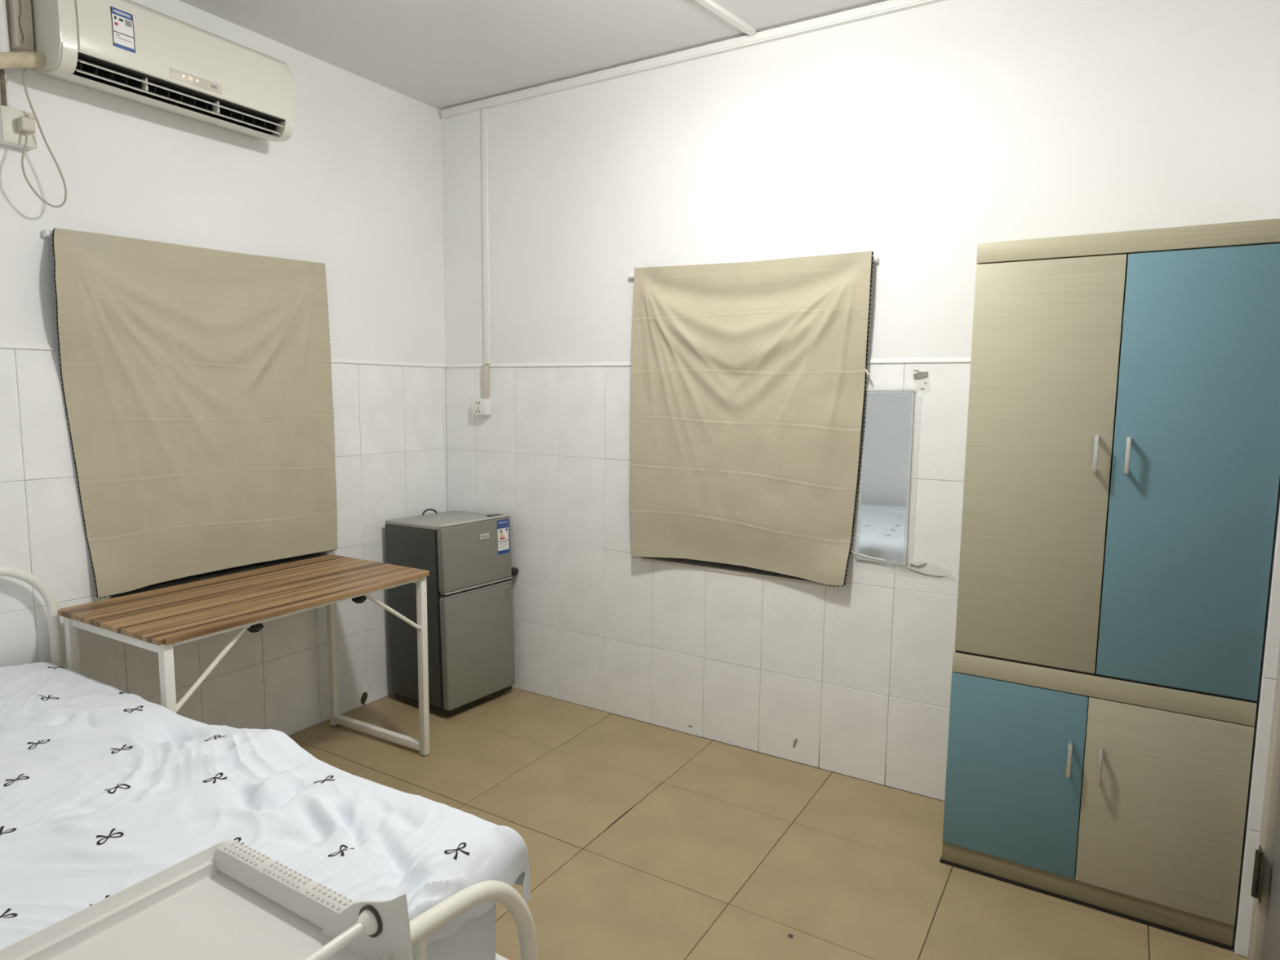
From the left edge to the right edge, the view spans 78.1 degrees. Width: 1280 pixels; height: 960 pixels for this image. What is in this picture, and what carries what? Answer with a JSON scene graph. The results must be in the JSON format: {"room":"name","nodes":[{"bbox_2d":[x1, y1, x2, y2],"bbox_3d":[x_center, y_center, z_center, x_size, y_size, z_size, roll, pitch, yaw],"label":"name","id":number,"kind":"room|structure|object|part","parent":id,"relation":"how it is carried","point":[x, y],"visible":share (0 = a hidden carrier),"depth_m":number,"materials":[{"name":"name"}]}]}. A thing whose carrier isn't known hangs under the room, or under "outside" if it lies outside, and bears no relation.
{"room":"bedroom","nodes":[
{"label":"bedroom","id":0,"kind":"room"},
{"bbox_2d":[0,0,447,735],"bbox_3d":[-1.934,-0.253,2.449,0.161,2.772,3.480,4,7,31],"label":"wall","id":1,"kind":"structure","parent":0,"point":[355,189],"depth_m":3.04,"materials":[{"name":"paint"}]},
{"bbox_2d":[0,0,9,52],"bbox_3d":[-1.836,-1.397,2.253,0.035,0.392,0.041,4,7,31],"label":"conduit pipe","id":2,"kind":"object","parent":1,"relation":"attached to","point":[4,37],"visible":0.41,"depth_m":2.26,"materials":[{"name":"white plastic"}]},
{"bbox_2d":[0,68,36,151],"bbox_3d":[-1.832,-1.092,2.311,0.046,0.219,0.084,4,7,31],"label":"power outlet","id":3,"kind":"object","parent":1,"relation":"attached to","point":[10,135],"visible":0.77,"depth_m":2.30,"materials":[{"name":"white plastic"}]},
{"bbox_3d":[-1.856,-1.141,2.300,0.008,0.118,0.009,4,7,31],"label":"supply cord","id":4,"kind":"part","parent":3,"relation":"part of","materials":[{"name":"white plastic"}]},
{"bbox_3d":[-1.816,-1.031,2.307,0.007,0.100,0.084,4,7,31],"label":"plate","id":5,"kind":"part","parent":3,"relation":"part of","materials":[{"name":"plastic"}]},
{"bbox_2d":[16,67,66,207],"bbox_3d":[-1.772,-1.014,2.329,0.046,0.404,0.111,4,7,31],"label":"cable","id":6,"kind":"object","parent":3,"relation":"attached to","point":[26,124],"visible":0.94,"depth_m":2.30,"materials":[{"name":"plastic"}]},
{"bbox_2d":[5,0,34,51],"bbox_3d":[-1.810,-1.427,2.293,0.056,0.341,0.047,4,7,31],"label":"duct","id":7,"kind":"object","parent":1,"relation":"attached to","point":[19,12],"visible":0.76,"depth_m":2.29,"materials":[{"name":"plastic"}]},
{"bbox_2d":[31,0,295,142],"bbox_3d":[-1.535,-1.360,2.607,0.206,0.279,0.750,4,7,31],"label":"air conditioner","id":8,"kind":"object","parent":1,"relation":"attached to","point":[176,66],"visible":0.98,"depth_m":2.52,"materials":[{"name":"plastic"}]},
{"bbox_2d":[0,51,45,69],"bbox_3d":[-1.900,-1.118,2.078,0.043,0.214,0.588,4,7,31],"label":"insulated pipe","id":9,"kind":"object","parent":8,"relation":"attached to","point":[16,60],"visible":1,"depth_m":2.26,"materials":[{"name":"plastic"}]},
{"bbox_2d":[110,6,135,53],"bbox_3d":[-1.557,-1.355,2.377,0.006,0.112,0.062,4,7,31],"label":"energy label","id":10,"kind":"object","parent":8,"relation":"attached to","point":[122,25],"visible":1,"depth_m":2.38,"materials":[{"name":"white paper"}]},
{"bbox_2d":[110,6,114,45],"bbox_3d":[-1.573,-1.353,2.351,0.005,0.112,0.002,4,7,31],"label":"print","id":11,"kind":"object","parent":10,"relation":"attached to","point":[112,9],"depth_m":2.35,"materials":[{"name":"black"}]},
{"bbox_2d":[124,19,131,27],"bbox_3d":[-1.548,-1.381,2.388,0.001,0.018,0.018,4,7,31],"label":"print","id":12,"kind":"object","parent":10,"relation":"attached to","point":[127,22],"depth_m":2.39,"materials":[{"name":"grey paper"}]},
{"bbox_2d":[131,14,135,53],"bbox_3d":[-1.541,-1.358,2.402,0.005,0.112,0.002,4,7,31],"label":"print","id":13,"kind":"object","parent":10,"relation":"attached to","point":[133,46],"depth_m":2.40,"materials":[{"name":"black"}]},
{"bbox_2d":[72,52,284,133],"bbox_3d":[-1.505,-1.254,2.602,0.108,0.042,0.663,4,7,31],"label":"air vent","id":14,"kind":"object","parent":8,"relation":"attached to","point":[98,70],"depth_m":2.56,"materials":[{"name":"black"}]},
{"bbox_3d":[-1.453,-1.366,2.559,0.015,0.186,0.661,4,7,31],"label":"panel","id":15,"kind":"part","parent":8,"relation":"part of","materials":[{"name":"plastic"}]},
{"bbox_2d":[42,229,326,271],"bbox_3d":[-1.555,-0.809,2.823,0.023,0.050,0.993,4,7,31],"label":"curtain rod","id":16,"kind":"object","parent":1,"relation":"attached to","point":[46,233],"visible":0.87,"depth_m":2.41,"materials":[{"name":"white plastic"}]},
{"bbox_2d":[52,227,337,598],"bbox_3d":[-1.532,-0.255,2.873,0.060,1.225,1.006,5,7,32],"label":"cloth","id":17,"kind":"object","parent":16,"relation":"hanging from","point":[197,382],"visible":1,"depth_m":2.80,"materials":[{"name":"beige fabric"}]},
{"bbox_2d":[110,551,328,598],"bbox_3d":[-1.599,-0.202,2.973,0.136,1.158,0.850,4,7,31],"label":"window","id":18,"kind":"structure","parent":1,"relation":"in","point":[193,580],"depth_m":2.99,"materials":[{"name":"silver metal"}]},
{"bbox_2d":[0,342,444,367],"bbox_3d":[-1.822,-0.415,2.457,0.007,0.021,3.319,4,7,31],"label":"trim","id":19,"kind":"structure","parent":1,"relation":"attached to","point":[2,344],"depth_m":3.36,"materials":[{"name":"tile"}]},
{"bbox_2d":[178,0,888,110],"bbox_3d":[-0.343,-1.548,1.428,3.760,0.120,3.640,4,7,31],"label":"ceiling","id":20,"kind":"structure","parent":0,"point":[440,55],"depth_m":2.91,"materials":[{"name":"paint"}]},
{"bbox_2d":[694,0,755,35],"bbox_3d":[-0.054,-1.576,2.333,0.025,0.016,1.443,6,8,40],"label":"duct","id":21,"kind":"object","parent":20,"relation":"attached to","point":[710,5],"depth_m":2.75,"materials":[{"name":"white plastic"}]},
{"bbox_2d":[288,687,1247,959],"bbox_3d":[-0.374,1.296,1.743,3.760,0.121,3.640,4,7,31],"label":"floor","id":22,"kind":"structure","parent":0,"point":[643,841],"depth_m":2.49,"materials":[{"name":"tile"}]},
{"bbox_2d":[0,839,413,959],"bbox_3d":[-0.461,0.866,0.708,0.353,0.962,0.430,4,7,31],"label":"trolley","id":23,"kind":"object","parent":22,"relation":"on","point":[228,900],"visible":1,"depth_m":0.80,"materials":[{"name":"white plastic"}]},
{"bbox_3d":[-0.278,0.458,0.774,0.162,0.162,0.003,4,7,31],"label":"plate","id":24,"kind":"part","parent":23,"relation":"part of","materials":[{"name":"white plastic"}]},
{"bbox_2d":[57,554,430,756],"bbox_3d":[-1.312,0.741,2.782,0.606,0.735,1.026,4,7,31],"label":"desk","id":25,"kind":"object","parent":22,"relation":"on","point":[157,620],"visible":0.78,"depth_m":2.63,"materials":[{"name":"brown wood"}]},
{"bbox_3d":[-1.782,0.773,2.502,0.030,0.714,0.028,4,7,31],"label":"leg","id":26,"kind":"part","parent":25,"relation":"part of","materials":[{"name":"white metal"}]},
{"bbox_3d":[-1.327,0.808,2.238,0.030,0.714,0.028,4,7,31],"label":"leg","id":27,"kind":"part","parent":25,"relation":"part of","materials":[{"name":"white metal"}]},
{"bbox_3d":[-1.197,0.450,2.450,0.052,0.046,0.052,4,7,31],"label":"knob","id":28,"kind":"part","parent":25,"relation":"part of","materials":[{"name":"black plastic"}]},
{"bbox_3d":[-1.297,0.687,3.326,0.030,0.714,0.028,4,7,31],"label":"leg","id":29,"kind":"part","parent":25,"relation":"part of","materials":[{"name":"white metal"}]},
{"bbox_3d":[-0.994,0.413,2.794,0.052,0.046,0.052,4,7,31],"label":"knob","id":30,"kind":"part","parent":25,"relation":"part of","materials":[{"name":"black plastic"}]},
{"bbox_3d":[-0.842,0.722,3.063,0.030,0.714,0.028,4,7,31],"label":"leg","id":31,"kind":"part","parent":25,"relation":"part of","materials":[{"name":"white metal"}]},
{"bbox_2d":[0,565,537,959],"bbox_3d":[-1.406,0.815,1.363,1.950,0.898,1.544,4,7,31],"label":"bed","id":32,"kind":"object","parent":22,"relation":"on","point":[503,893],"visible":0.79,"depth_m":1.43,"materials":[{"name":"white metal"}]},
{"bbox_3d":[-2.227,0.752,1.857,0.029,0.898,1.531,4,7,31],"label":"headboard","id":33,"kind":"part","parent":32,"relation":"part of","materials":[{"name":"white metal"}]},
{"bbox_3d":[-0.601,1.023,0.883,0.033,0.608,1.525,4,7,31],"label":"footboard","id":34,"kind":"part","parent":32,"relation":"part of","materials":[{"name":"white metal"}]},
{"bbox_3d":[-1.021,0.915,2.021,1.873,0.040,0.024,4,7,31],"label":"rail","id":35,"kind":"part","parent":32,"relation":"part of","materials":[{"name":"white metal"}]},
{"bbox_2d":[385,508,518,715],"bbox_3d":[-0.868,0.579,3.652,0.446,0.854,0.444,4,7,31],"label":"mini fridge","id":36,"kind":"object","parent":22,"relation":"on","point":[466,555],"visible":1,"depth_m":3.51,"materials":[{"name":"grey paint"}]},
{"bbox_3d":[-1.000,0.157,3.753,0.013,0.040,0.099,6,8,38],"label":"power cord","id":37,"kind":"part","parent":36,"relation":"part of","materials":[{"name":"black rubber"}]},
{"bbox_3d":[-0.880,0.183,3.614,0.382,0.029,0.404,5,8,36],"label":"lid","id":38,"kind":"part","parent":36,"relation":"part of","materials":[{"name":"grey plastic"}]},
{"bbox_3d":[-0.733,0.180,3.507,0.039,0.006,0.396,5,8,36],"label":"door trim","id":39,"kind":"part","parent":36,"relation":"part of","materials":[{"name":"grey plastic"}]},
{"bbox_3d":[-0.731,0.325,3.520,0.050,0.286,0.404,5,8,36],"label":"door","id":40,"kind":"part","parent":36,"relation":"part of","materials":[{"name":"silver metal"}]},
{"bbox_3d":[-0.726,0.736,3.559,0.056,0.497,0.404,5,8,36],"label":"door","id":41,"kind":"part","parent":36,"relation":"part of","materials":[{"name":"silver metal"}]},
{"bbox_2d":[497,518,508,528],"bbox_3d":[-0.628,0.202,3.615,0.002,0.040,0.074,5,8,36],"label":"print","id":42,"kind":"object","parent":36,"relation":"on","point":[502,523],"depth_m":3.62,"materials":[{"name":"blue paper"}]},
{"bbox_2d":[497,548,509,554],"bbox_3d":[-0.627,0.330,3.627,0.001,0.016,0.074,5,8,36],"label":"print","id":43,"kind":"object","parent":36,"relation":"attached to","point":[500,551],"depth_m":3.63,"materials":[{"name":"blue paper"}]},
{"bbox_2d":[939,217,1279,951],"bbox_3d":[1.334,0.263,2.284,0.728,1.852,0.417,4,7,31],"label":"wardrobe","id":44,"kind":"object","parent":22,"relation":"on","point":[1122,488],"visible":1,"depth_m":2.11,"materials":[{"name":"brown wood"}]},
{"bbox_3d":[1.085,0.852,2.302,0.356,0.535,0.018,4,7,31],"label":"door","id":45,"kind":"part","parent":44,"relation":"part of","materials":[{"name":"blue laminate"}]},
{"bbox_3d":[1.101,-0.039,2.200,0.362,1.120,0.018,4,7,31],"label":"door","id":46,"kind":"part","parent":44,"relation":"part of","materials":[{"name":"brown wood"}]},
{"bbox_3d":[1.195,0.776,2.196,0.011,0.096,0.033,4,7,31],"label":"handle","id":47,"kind":"part","parent":44,"relation":"part of","materials":[{"name":"silver metal"}]},
{"bbox_3d":[1.212,-0.070,2.098,0.011,0.100,0.033,4,7,31],"label":"handle","id":48,"kind":"part","parent":44,"relation":"part of","materials":[{"name":"silver metal"}]},
{"bbox_2d":[1094,648,1097,671],"bbox_3d":[1.344,0.555,2.340,0.678,0.020,0.343,4,7,31],"label":"shelf","id":49,"kind":"object","parent":44,"relation":"attached to","point":[1096,648],"depth_m":2.38,"materials":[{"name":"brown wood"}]},
{"bbox_3d":[1.257,0.784,2.159,0.011,0.098,0.033,4,7,31],"label":"handle","id":50,"kind":"part","parent":44,"relation":"part of","materials":[{"name":"silver metal"}]},
{"bbox_3d":[1.440,0.216,2.453,0.678,1.770,0.008,4,7,31],"label":"panel","id":51,"kind":"part","parent":44,"relation":"part of","materials":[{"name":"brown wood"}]},
{"bbox_3d":[1.244,0.566,2.176,0.720,0.059,0.018,4,7,31],"label":"rail","id":52,"kind":"part","parent":44,"relation":"part of","materials":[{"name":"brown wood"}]},
{"bbox_3d":[1.273,-0.065,2.060,0.011,0.096,0.033,4,7,31],"label":"handle","id":53,"kind":"part","parent":44,"relation":"part of","materials":[{"name":"silver metal"}]},
{"bbox_3d":[1.354,-0.631,2.198,0.716,0.054,0.383,4,7,31],"label":"rail","id":54,"kind":"part","parent":44,"relation":"part of","materials":[{"name":"brown wood"}]},
{"bbox_3d":[1.392,0.876,2.115,0.362,0.535,0.018,4,7,31],"label":"door","id":55,"kind":"part","parent":44,"relation":"part of","materials":[{"name":"brown wood"}]},
{"bbox_3d":[1.407,-0.015,2.013,0.350,1.120,0.018,4,7,31],"label":"door","id":56,"kind":"part","parent":44,"relation":"part of","materials":[{"name":"blue laminate"}]},
{"bbox_2d":[440,0,1279,835],"bbox_3d":[0.551,-0.294,3.059,3.760,2.772,0.161,4,7,31],"label":"wall","id":57,"kind":"structure","parent":0,"point":[916,138],"depth_m":2.92,"materials":[{"name":"paint"}]},
{"bbox_2d":[471,398,491,415],"bbox_3d":[-0.750,-0.346,3.733,0.088,0.076,0.047,4,7,31],"label":"wall socket","id":58,"kind":"object","parent":57,"relation":"attached to","point":[479,406],"visible":1,"depth_m":3.71,"materials":[{"name":"white plastic"}]},
{"bbox_3d":[-0.760,-0.344,3.717,0.086,0.074,0.007,4,7,31],"label":"plate","id":59,"kind":"part","parent":58,"relation":"part of","materials":[{"name":"white plastic"}]},
{"bbox_2d":[480,107,490,398],"bbox_3d":[-0.718,-1.035,3.654,0.036,1.311,0.025,4,7,31],"label":"conduit pipe","id":60,"kind":"object","parent":57,"relation":"attached to","point":[485,162],"visible":1,"depth_m":3.65,"materials":[{"name":"white plastic"}]},
{"bbox_2d":[440,0,945,118],"bbox_3d":[0.416,-1.617,2.896,3.158,0.034,0.023,4,7,31],"label":"crown molding","id":61,"kind":"structure","parent":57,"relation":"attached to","point":[888,6],"depth_m":3.00,"materials":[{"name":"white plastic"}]},
{"bbox_2d":[444,357,970,367],"bbox_3d":[0.406,-0.455,3.036,3.184,0.021,0.007,4,7,31],"label":"trim","id":62,"kind":"structure","parent":57,"relation":"attached to","point":[917,359],"depth_m":3.35,"materials":[{"name":"paint"}]},
{"bbox_2d":[640,557,837,587],"bbox_3d":[0.409,-0.204,3.135,0.850,1.146,0.136,4,7,31],"label":"window","id":63,"kind":"structure","parent":57,"relation":"in","point":[722,567],"depth_m":3.18,"materials":[{"name":"silver metal"}]},
{"bbox_2d":[627,255,878,279],"bbox_3d":[0.389,-0.803,2.997,1.016,0.030,0.023,4,7,31],"label":"curtain rod","id":64,"kind":"object","parent":57,"relation":"attached to","point":[631,276],"visible":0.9,"depth_m":2.74,"materials":[{"name":"white plastic"}]},
{"bbox_2d":[630,251,874,586],"bbox_3d":[0.378,-0.240,3.025,0.974,1.217,0.053,4,7,31],"label":"cloth","id":65,"kind":"object","parent":64,"relation":"hanging from","point":[748,382],"visible":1,"depth_m":2.99,"materials":[{"name":"beige fabric"}]},
{"bbox_2d":[864,368,869,377],"bbox_3d":[0.797,-0.376,2.777,0.017,0.030,0.048,1,6,7],"label":"wall hook","id":66,"kind":"object","parent":57,"relation":"attached to","point":[865,370],"visible":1,"depth_m":2.76,"materials":[{"name":"plastic"}]},
{"bbox_2d":[849,388,915,565],"bbox_3d":[0.859,-0.011,2.797,0.237,0.650,0.010,4,7,31],"label":"wall mirror","id":67,"kind":"object","parent":57,"relation":"attached to","point":[886,446],"visible":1,"depth_m":2.79,"materials":[{"name":"mirror glass"},{"name":"white plastic"}]},
{"bbox_2d":[913,369,928,390],"bbox_3d":[0.964,-0.337,2.704,0.063,0.085,0.001,4,7,31],"label":"scrap","id":68,"kind":"object","parent":57,"relation":"attached to","point":[918,375],"visible":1,"depth_m":2.70,"materials":[{"name":"white paper"}]},
{"bbox_2d":[900,563,945,577],"bbox_3d":[0.933,0.309,2.791,0.350,0.060,0.001,4,7,31],"label":"tape","id":69,"kind":"object","parent":57,"relation":"attached to","point":[911,565],"visible":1,"depth_m":2.76,"materials":[{"name":"white"}]},
{"bbox_2d":[1233,497,1279,957],"bbox_3d":[1.069,-0.029,0.715,0.409,2.772,3.319,4,7,31],"label":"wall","id":70,"kind":"structure","parent":0,"point":[1272,644],"depth_m":1.97,"materials":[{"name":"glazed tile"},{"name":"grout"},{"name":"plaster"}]},
{"bbox_2d":[1247,645,1279,959],"bbox_3d":[1.321,0.248,1.470,0.077,2.060,0.975,4,7,31],"label":"door","id":71,"kind":"structure","parent":70,"relation":"in","point":[1264,933],"depth_m":1.91,"materials":[{"name":"plastic"}]},
{"bbox_3d":[-1.432,0.848,1.374,1.810,0.230,1.437,4,7,31],"label":"mattress","id":72,"kind":"object","parent":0,"visible":0},
{"bbox_2d":[412,904,495,959],"bbox_3d":[-1.397,0.898,1.406,1.814,0.365,1.434,4,7,31],"label":"sheet","id":73,"kind":"object","parent":72,"relation":"on","point":[475,940],"visible":0.04,"depth_m":1.46,"materials":[{"name":"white fabric"}]},
{"bbox_2d":[0,662,529,956],"bbox_3d":[-1.391,0.753,1.391,1.860,0.219,1.516,4,7,31],"label":"duvet","id":74,"kind":"object","parent":73,"relation":"on","point":[104,788],"visible":0.85,"depth_m":1.56,"materials":[{"name":"white fabric"}]},
{"bbox_2d":[0,826,16,835],"bbox_3d":[-1.199,0.661,1.478,0.032,0.007,0.044,3,7,18],"label":"print","id":75,"kind":"object","parent":74,"relation":"on","point":[4,830],"depth_m":1.49,"materials":[{"name":"black"}]},
{"bbox_2d":[0,908,17,917],"bbox_3d":[-1.016,0.692,1.251,0.044,0.004,0.032,-6,9,-44],"label":"print","id":76,"kind":"object","parent":74,"relation":"attached to","point":[4,913],"depth_m":1.26,"materials":[{"name":"black fabric"}]},
{"bbox_2d":[3,773,29,786],"bbox_3d":[-1.319,0.632,1.667,0.032,0.005,0.044,7,9,44],"label":"print","id":77,"kind":"object","parent":74,"relation":"on","point":[13,780],"depth_m":1.67,"materials":[{"name":"black"}]},
{"bbox_2d":[26,738,49,749],"bbox_3d":[-1.421,0.620,1.860,0.033,0.008,0.044,4,7,31],"label":"print","id":78,"kind":"object","parent":74,"relation":"attached to","point":[37,744],"depth_m":1.86,"materials":[{"name":"black fabric"}]},
{"bbox_2d":[38,694,59,700],"bbox_3d":[-1.586,0.582,2.114,0.032,0.016,0.044,3,7,22],"label":"print","id":79,"kind":"object","parent":74,"relation":"on","point":[41,697],"depth_m":2.12,"materials":[{"name":"black fabric"}]},
{"bbox_2d":[95,828,124,844],"bbox_3d":[-0.994,0.665,1.474,0.036,0.006,0.043,4,7,31],"label":"print","id":80,"kind":"object","parent":74,"relation":"on","point":[103,836],"depth_m":1.47,"materials":[{"name":"black"}]},
{"bbox_2d":[105,782,130,793],"bbox_3d":[-1.092,0.642,1.647,0.034,0.007,0.044,4,7,31],"label":"print","id":81,"kind":"object","parent":74,"relation":"on","point":[118,788],"depth_m":1.65,"materials":[{"name":"black"}]},
{"bbox_2d":[110,744,133,753],"bbox_3d":[-1.207,0.624,1.832,0.036,0.003,0.043,4,7,31],"label":"print","id":82,"kind":"object","parent":74,"relation":"on","point":[117,748],"depth_m":1.83,"materials":[{"name":"black"}]},
{"bbox_2d":[124,705,143,712],"bbox_3d":[-1.310,0.595,2.045,0.044,0.004,0.032,-6,9,-44],"label":"print","id":83,"kind":"object","parent":74,"relation":"on","point":[129,708],"depth_m":2.05,"materials":[{"name":"black fabric"}]},
{"bbox_2d":[203,772,226,782],"bbox_3d":[-0.909,0.640,1.693,0.032,0.006,0.044,4,7,26],"label":"print","id":84,"kind":"object","parent":74,"relation":"on","point":[218,777],"depth_m":1.70,"materials":[{"name":"black"}]},
{"bbox_2d":[314,775,334,782],"bbox_3d":[-0.685,0.654,1.719,0.032,0.009,0.044,7,9,44],"label":"print","id":85,"kind":"object","parent":74,"relation":"attached to","point":[318,779],"depth_m":1.73,"materials":[{"name":"black"}]},
{"bbox_2d":[328,844,351,856],"bbox_3d":[-0.541,0.675,1.434,0.032,0.009,0.044,3,7,20],"label":"print","id":86,"kind":"object","parent":74,"relation":"attached to","point":[335,850],"depth_m":1.44,"materials":[{"name":"black fabric"}]},
{"bbox_2d":[444,842,469,859],"bbox_3d":[-0.333,0.680,1.443,0.044,0.011,0.032,-6,9,-44],"label":"print","id":87,"kind":"object","parent":74,"relation":"attached to","point":[452,851],"depth_m":1.44,"materials":[{"name":"black"}]}
]}

